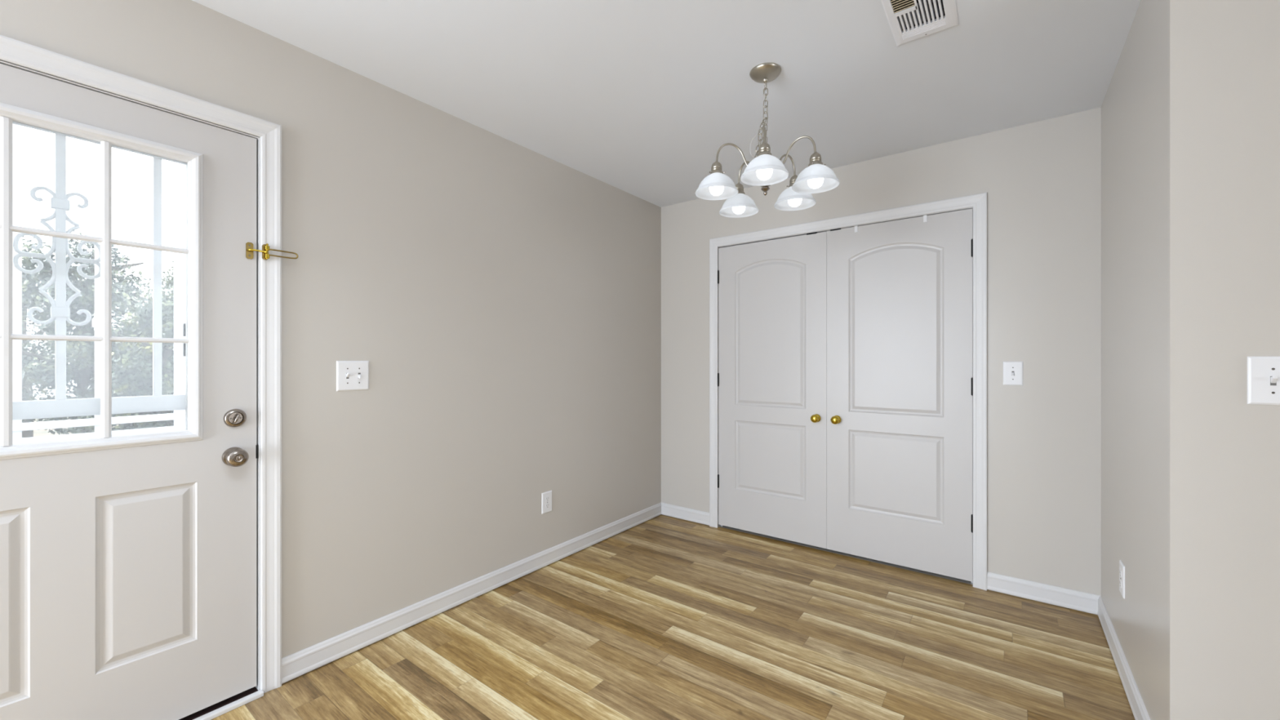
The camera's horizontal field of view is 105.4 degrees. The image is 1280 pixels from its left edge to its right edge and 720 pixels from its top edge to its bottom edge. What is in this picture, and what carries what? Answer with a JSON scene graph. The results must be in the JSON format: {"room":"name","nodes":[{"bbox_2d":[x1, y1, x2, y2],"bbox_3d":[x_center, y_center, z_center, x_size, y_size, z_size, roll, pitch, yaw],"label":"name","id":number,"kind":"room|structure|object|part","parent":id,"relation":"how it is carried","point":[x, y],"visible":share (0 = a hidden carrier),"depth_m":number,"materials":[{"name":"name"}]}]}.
{"room":"dining room","nodes":[
{"label":"dining room","id":0,"kind":"room"},
{"bbox_2d":[0,0,661,689],"bbox_3d":[-1.914,0.157,1.226,0.140,2.740,6.740,0,0,37],"label":"wall","id":1,"kind":"structure","parent":0,"point":[501,298],"depth_m":2.28,"materials":[{"name":"beige paint"}]},
{"bbox_2d":[12,133,185,420],"bbox_3d":[-1.770,0.202,1.494,0.042,2.010,0.914,0,0,37],"label":"storm door","id":2,"kind":"structure","parent":1,"relation":"in","point":[60,406],"depth_m":1.50,"materials":[{"name":"white paint"}]},
{"bbox_3d":[-1.777,0.148,1.496,0.020,0.054,0.805,0,0,37],"label":"rail","id":3,"kind":"part","parent":2,"relation":"part of","materials":[{"name":"white paint"}]},
{"bbox_2d":[0,63,258,719],"bbox_3d":[-1.672,0.192,1.424,0.121,2.007,0.916,0,0,37],"label":"door","id":4,"kind":"structure","parent":1,"relation":"in","point":[128,562],"depth_m":1.54,"materials":[{"name":"white paint"}]},
{"bbox_3d":[-1.423,0.343,1.719,0.062,0.066,0.066,0,0,37],"label":"knob","id":5,"kind":"part","parent":4,"relation":"part of","materials":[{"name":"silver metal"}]},
{"bbox_2d":[0,35,281,693],"bbox_3d":[-1.728,0.172,1.460,0.157,2.110,1.058,0,0,37],"label":"door frame","id":6,"kind":"structure","parent":1,"relation":"attached to","point":[12,51],"depth_m":1.80,"materials":[{"name":"white paint"}]},
{"bbox_2d":[245,242,297,259],"bbox_3d":[-1.360,-0.398,1.808,0.156,0.061,0.028,0,0,-40],"label":"guard","id":7,"kind":"object","parent":1,"relation":"attached to","point":[250,250],"visible":1,"depth_m":1.79,"materials":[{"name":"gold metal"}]},
{"bbox_3d":[-1.418,-0.397,1.772,0.004,0.060,0.022,0,0,37],"label":"strike plate","id":8,"kind":"part","parent":7,"relation":"part of","materials":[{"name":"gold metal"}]},
{"bbox_3d":[-1.391,-0.396,1.774,0.062,0.012,0.018,0,0,-31],"label":"stud arm","id":9,"kind":"part","parent":7,"relation":"part of","materials":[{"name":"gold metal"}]},
{"bbox_3d":[-1.379,-0.397,1.795,0.005,0.056,0.019,0,0,37],"label":"frame plate","id":10,"kind":"part","parent":7,"relation":"part of","materials":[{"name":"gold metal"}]},
{"bbox_2d":[336,360,368,391],"bbox_3d":[-1.200,0.066,2.046,0.018,0.124,0.127,0,0,37],"label":"light switch","id":11,"kind":"object","parent":1,"relation":"attached to","point":[350,375],"visible":1,"depth_m":2.04,"materials":[{"name":"white plastic"}]},
{"bbox_2d":[281,502,661,684],"bbox_3d":[-0.591,1.176,2.858,0.014,0.090,2.542,0,0,37],"label":"baseboard","id":12,"kind":"structure","parent":1,"relation":"attached to","point":[294,665],"depth_m":2.35,"materials":[{"name":"white paint"}]},
{"bbox_2d":[542,490,551,514],"bbox_3d":[-0.554,0.849,2.913,0.008,0.124,0.080,0,0,37],"label":"wall outlet","id":13,"kind":"object","parent":1,"relation":"attached to","point":[546,496],"visible":1,"depth_m":2.91,"materials":[{"name":"white plastic"}]},
{"bbox_2d":[191,0,1140,207],"bbox_3d":[0.740,-1.263,-0.682,6.677,0.100,6.880,0,0,37],"label":"ceiling","id":14,"kind":"structure","parent":0,"point":[641,99],"depth_m":2.03,"materials":[{"name":"white paint"}]},
{"bbox_2d":[695,62,839,217],"bbox_3d":[0.543,-0.943,2.046,0.560,0.540,0.570,0,0,37],"label":"chandelier","id":15,"kind":"object","parent":14,"relation":"hanging from","point":[766,170],"visible":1,"depth_m":2.01,"materials":[{"name":"white glass"}]},
{"bbox_3d":[0.321,-0.731,2.044,0.060,0.082,0.060,0,0,37],"label":"light bulb","id":16,"kind":"part","parent":15,"relation":"part of","materials":[{"name":"white glass"}]},
{"bbox_3d":[0.321,-0.741,2.044,0.178,0.086,0.178,0,0,37],"label":"lamp shade","id":17,"kind":"part","parent":15,"relation":"part of","materials":[{"name":"white glass"}]},
{"bbox_3d":[0.414,-0.847,2.048,0.195,0.125,0.009,0,0,-3],"label":"arm","id":18,"kind":"part","parent":15,"relation":"part of","materials":[{"name":"silver metal"}]},
{"bbox_3d":[0.455,-0.714,2.247,0.060,0.082,0.060,0,0,37],"label":"light bulb","id":19,"kind":"part","parent":15,"relation":"part of","materials":[{"name":"white glass"}]},
{"bbox_3d":[0.455,-0.724,2.247,0.178,0.086,0.178,0,0,37],"label":"lamp shade","id":20,"kind":"part","parent":15,"relation":"part of","materials":[{"name":"white glass"}]},
{"bbox_3d":[0.488,-0.839,2.159,0.009,0.108,0.195,0,0,-21],"label":"arm","id":21,"kind":"part","parent":15,"relation":"part of","materials":[{"name":"silver metal"}]},
{"bbox_3d":[0.497,-1.012,2.052,0.074,0.312,0.008,0,0,-4],"label":"electric cord","id":22,"kind":"part","parent":15,"relation":"part of","materials":[{"name":"grey plastic"}]},
{"bbox_3d":[0.504,-0.916,2.034,0.050,0.204,0.052,0,0,37],"label":"spare chain","id":23,"kind":"part","parent":15,"relation":"part of","materials":[{"name":"silver metal"}]},
{"bbox_3d":[0.497,-0.845,1.943,0.009,0.120,0.195,0,0,15],"label":"arm","id":24,"kind":"part","parent":15,"relation":"part of","materials":[{"name":"silver metal"}]},
{"bbox_3d":[0.473,-0.726,1.853,0.060,0.082,0.060,0,0,37],"label":"light bulb","id":25,"kind":"part","parent":15,"relation":"part of","materials":[{"name":"white glass"}]},
{"bbox_3d":[0.473,-0.736,1.853,0.178,0.086,0.178,0,0,37],"label":"lamp shade","id":26,"kind":"part","parent":15,"relation":"part of","materials":[{"name":"white glass"}]},
{"bbox_3d":[0.528,-1.029,2.055,0.024,0.286,0.020,0,0,37],"label":"chain","id":27,"kind":"part","parent":15,"relation":"part of","materials":[{"name":"silver metal"}]},
{"bbox_3d":[0.618,-0.845,2.122,0.195,0.120,0.009,0,0,-38],"label":"arm","id":28,"kind":"part","parent":15,"relation":"part of","materials":[{"name":"silver metal"}]},
{"bbox_3d":[0.692,-0.726,2.179,0.060,0.082,0.060,0,0,37],"label":"light bulb","id":29,"kind":"part","parent":15,"relation":"part of","materials":[{"name":"white glass"}]},
{"bbox_3d":[0.692,-0.736,2.179,0.178,0.086,0.178,0,0,37],"label":"lamp shade","id":30,"kind":"part","parent":15,"relation":"part of","materials":[{"name":"white glass"}]},
{"bbox_3d":[0.619,-0.842,1.986,0.195,0.115,0.009,0,0,36],"label":"arm","id":31,"kind":"part","parent":15,"relation":"part of","materials":[{"name":"silver metal"}]},
{"bbox_3d":[0.694,-0.721,1.930,0.060,0.082,0.060,0,0,37],"label":"light bulb","id":32,"kind":"part","parent":15,"relation":"part of","materials":[{"name":"white glass"}]},
{"bbox_3d":[0.694,-0.731,1.930,0.178,0.086,0.178,0,0,37],"label":"lamp shade","id":33,"kind":"part","parent":15,"relation":"part of","materials":[{"name":"white glass"}]},
{"bbox_2d":[880,0,958,46],"bbox_3d":[0.968,-1.259,1.685,0.200,0.115,0.344,0,0,37],"label":"ceiling vent","id":34,"kind":"object","parent":14,"relation":"in","point":[908,20],"visible":1,"depth_m":1.73,"materials":[{"name":"white metal"}]},
{"bbox_2d":[211,514,1134,719],"bbox_3d":[0.738,1.267,-0.668,6.417,0.080,6.620,0,0,37],"label":"floor","id":35,"kind":"structure","parent":0,"point":[662,617],"depth_m":2.09,"materials":[{"name":"brown wood"}]},
{"bbox_2d":[178,686,257,719],"bbox_3d":[-1.730,1.222,1.468,0.144,0.010,0.916,0,0,37],"label":"door sweep","id":36,"kind":"object","parent":35,"relation":"on","point":[249,691],"visible":0.2,"depth_m":1.72,"materials":[{"name":"rubber"}]},
{"bbox_2d":[192,689,263,719],"bbox_3d":[-1.660,1.219,1.420,0.026,0.016,0.924,0,0,37],"label":"threshold","id":37,"kind":"object","parent":35,"relation":"on","point":[215,713],"visible":1,"depth_m":1.71,"materials":[{"name":"white paint"}]},
{"bbox_2d":[661,106,1101,614],"bbox_3d":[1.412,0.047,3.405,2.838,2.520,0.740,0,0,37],"label":"wall","id":38,"kind":"structure","parent":0,"point":[1041,180],"depth_m":2.53,"materials":[{"name":"beige paint"}]},
{"bbox_2d":[661,502,709,524],"bbox_3d":[0.340,1.176,3.739,0.443,0.090,0.014,0,0,37],"label":"baseboard","id":39,"kind":"structure","parent":38,"relation":"attached to","point":[675,511],"depth_m":3.73,"materials":[{"name":"white paint"}]},
{"bbox_2d":[717,231,826,548],"bbox_3d":[0.872,0.189,3.337,0.778,2.033,0.096,0,0,37],"label":"door","id":40,"kind":"structure","parent":38,"relation":"in","point":[772,373],"depth_m":3.32,"materials":[{"name":"white paint"}]},
{"bbox_3d":[1.123,0.375,3.127,0.052,0.052,0.060,0,0,37],"label":"knob","id":41,"kind":"part","parent":40,"relation":"part of","materials":[{"name":"gold metal"}]},
{"bbox_2d":[709,192,986,590],"bbox_3d":[1.226,0.168,3.159,1.670,2.119,0.157,0,0,37],"label":"door frame","id":42,"kind":"structure","parent":38,"relation":"attached to","point":[978,202],"depth_m":2.64,"materials":[{"name":"white paint"}]},
{"bbox_2d":[826,208,973,582],"bbox_3d":[1.494,0.189,2.869,0.778,2.033,0.096,0,0,37],"label":"door","id":43,"kind":"structure","parent":38,"relation":"in","point":[900,292],"depth_m":2.86,"materials":[{"name":"white paint"}]},
{"bbox_3d":[1.223,0.375,3.051,0.052,0.052,0.060,0,0,37],"label":"knob","id":44,"kind":"part","parent":43,"relation":"part of","materials":[{"name":"gold metal"}]},
{"bbox_2d":[854,225,857,232],"bbox_3d":[1.340,-0.806,3.017,0.018,0.039,0.034,0,0,37],"label":"hook","id":45,"kind":"object","parent":43,"relation":"attached to","point":[855,227],"visible":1,"depth_m":3.00,"materials":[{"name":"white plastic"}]},
{"bbox_2d":[923,214,927,222],"bbox_3d":[1.636,-0.806,2.795,0.018,0.039,0.034,0,0,37],"label":"hook","id":46,"kind":"object","parent":43,"relation":"attached to","point":[925,217],"visible":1,"depth_m":2.78,"materials":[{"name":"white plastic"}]},
{"bbox_2d":[1003,361,1022,385],"bbox_3d":[1.938,0.070,2.535,0.083,0.124,0.018,0,0,37],"label":"light switch","id":47,"kind":"object","parent":38,"relation":"attached to","point":[1012,371],"visible":1,"depth_m":2.54,"materials":[{"name":"white plastic"}]},
{"bbox_2d":[986,571,1099,614],"bbox_3d":[2.030,1.176,2.469,0.445,0.090,0.014,0,0,37],"label":"baseboard","id":48,"kind":"structure","parent":38,"relation":"attached to","point":[1047,593],"depth_m":2.46,"materials":[{"name":"white paint"}]},
{"bbox_2d":[1101,0,1157,719],"bbox_3d":[1.938,0.047,1.860,0.140,2.520,1.097,0,0,37],"label":"wall","id":49,"kind":"structure","parent":0,"point":[1129,107],"depth_m":1.73,"materials":[{"name":"beige paint"}]},
{"bbox_2d":[1119,560,1124,599],"bbox_3d":[1.877,0.853,1.902,0.008,0.124,0.080,0,0,37],"label":"wall outlet","id":50,"kind":"object","parent":49,"relation":"attached to","point":[1122,567],"visible":1,"depth_m":1.88,"materials":[{"name":"white plastic"}]},
{"bbox_2d":[1097,595,1150,719],"bbox_3d":[1.830,1.176,1.845,0.014,0.090,1.252,0,0,37],"label":"baseboard","id":51,"kind":"structure","parent":49,"relation":"attached to","point":[1137,705],"depth_m":1.85,"materials":[{"name":"white paint"}]},
{"bbox_2d":[1157,0,1279,719],"bbox_3d":[3.100,0.047,0.212,3.979,2.520,0.140,0,0,37],"label":"wall","id":52,"kind":"structure","parent":0,"point":[1219,60],"depth_m":1.30,"materials":[{"name":"beige paint"}]},
{"bbox_2d":[1247,356,1279,405],"bbox_3d":[1.607,0.053,1.237,0.083,0.124,0.018,0,0,37],"label":"light switch","id":53,"kind":"object","parent":52,"relation":"attached to","point":[1263,372],"visible":1,"depth_m":1.25,"materials":[{"name":"white plastic"}]},
{"label":"outside","id":54,"kind":"structure","parent":0,"visible":0},
{"bbox_2d":[33,417,119,436],"bbox_3d":[-24.937,2.781,18.750,57.600,2.109,60.000,0,0,37],"label":"ground","id":55,"kind":"structure","parent":54,"point":[41,433],"depth_m":17.54,"materials":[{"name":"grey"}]},
{"bbox_2d":[22,224,120,437],"bbox_3d":[-16.959,-0.537,13.301,3.198,6.476,3.831,0,0,-3],"label":"tree","id":56,"kind":"object","parent":55,"relation":"on","point":[26,433],"visible":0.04,"depth_m":13.37,"materials":[{"name":"green plant"}]},
{"bbox_2d":[22,228,163,435],"bbox_3d":[-9.489,0.082,8.327,2.255,4.645,2.017,0,0,-28],"label":"tree","id":57,"kind":"object","parent":55,"relation":"on","point":[81,370],"visible":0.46,"depth_m":7.94,"materials":[{"name":"green plant"}]},
{"bbox_2d":[87,293,173,431],"bbox_3d":[-6.499,0.673,6.678,1.340,3.256,1.390,0,0,37],"label":"tree","id":58,"kind":"object","parent":55,"relation":"on","point":[139,380],"visible":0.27,"depth_m":6.33,"materials":[{"name":"green plant"}]},
{"bbox_2d":[114,260,173,380],"bbox_3d":[-11.466,-0.069,12.225,2.788,5.225,2.976,0,0,-26],"label":"tree","id":59,"kind":"object","parent":55,"relation":"on","point":[169,283],"visible":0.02,"depth_m":11.82,"materials":[{"name":"green plant"}]},
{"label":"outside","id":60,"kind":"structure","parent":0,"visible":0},
{"bbox_3d":[-2.682,1.377,2.329,2.413,0.140,6.500,0,0,37],"label":"porch deck","id":61,"kind":"object","parent":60,"visible":0},
{"bbox_2d":[12,124,185,444],"bbox_3d":[-3.356,-0.143,3.024,0.070,2.900,5.200,0,0,37],"label":"porch railing","id":62,"kind":"object","parent":61,"relation":"on","point":[179,415],"visible":0.03,"depth_m":3.00,"materials":[{"name":"paint"}]},
{"bbox_3d":[-3.544,-0.143,2.774,0.036,2.900,0.036,0,0,37],"label":"post","id":63,"kind":"part","parent":62,"relation":"part of","materials":[{"name":"paint"}]},
{"bbox_3d":[-3.352,-0.143,3.030,0.046,2.900,0.046,0,0,37],"label":"post","id":64,"kind":"part","parent":62,"relation":"part of","materials":[{"name":"paint"}]},
{"bbox_3d":[-3.356,0.827,3.024,0.024,0.760,5.200,0,0,37],"label":"skirt panel","id":65,"kind":"part","parent":62,"relation":"part of","materials":[{"name":"paint"}]},
{"bbox_3d":[-3.356,0.382,3.024,0.070,0.040,5.200,0,0,37],"label":"rail","id":66,"kind":"part","parent":62,"relation":"part of","materials":[{"name":"paint"}]},
{"bbox_3d":[-3.131,-0.143,3.324,0.058,2.900,0.058,0,0,37],"label":"post","id":67,"kind":"part","parent":62,"relation":"part of","materials":[{"name":"paint"}]}
]}

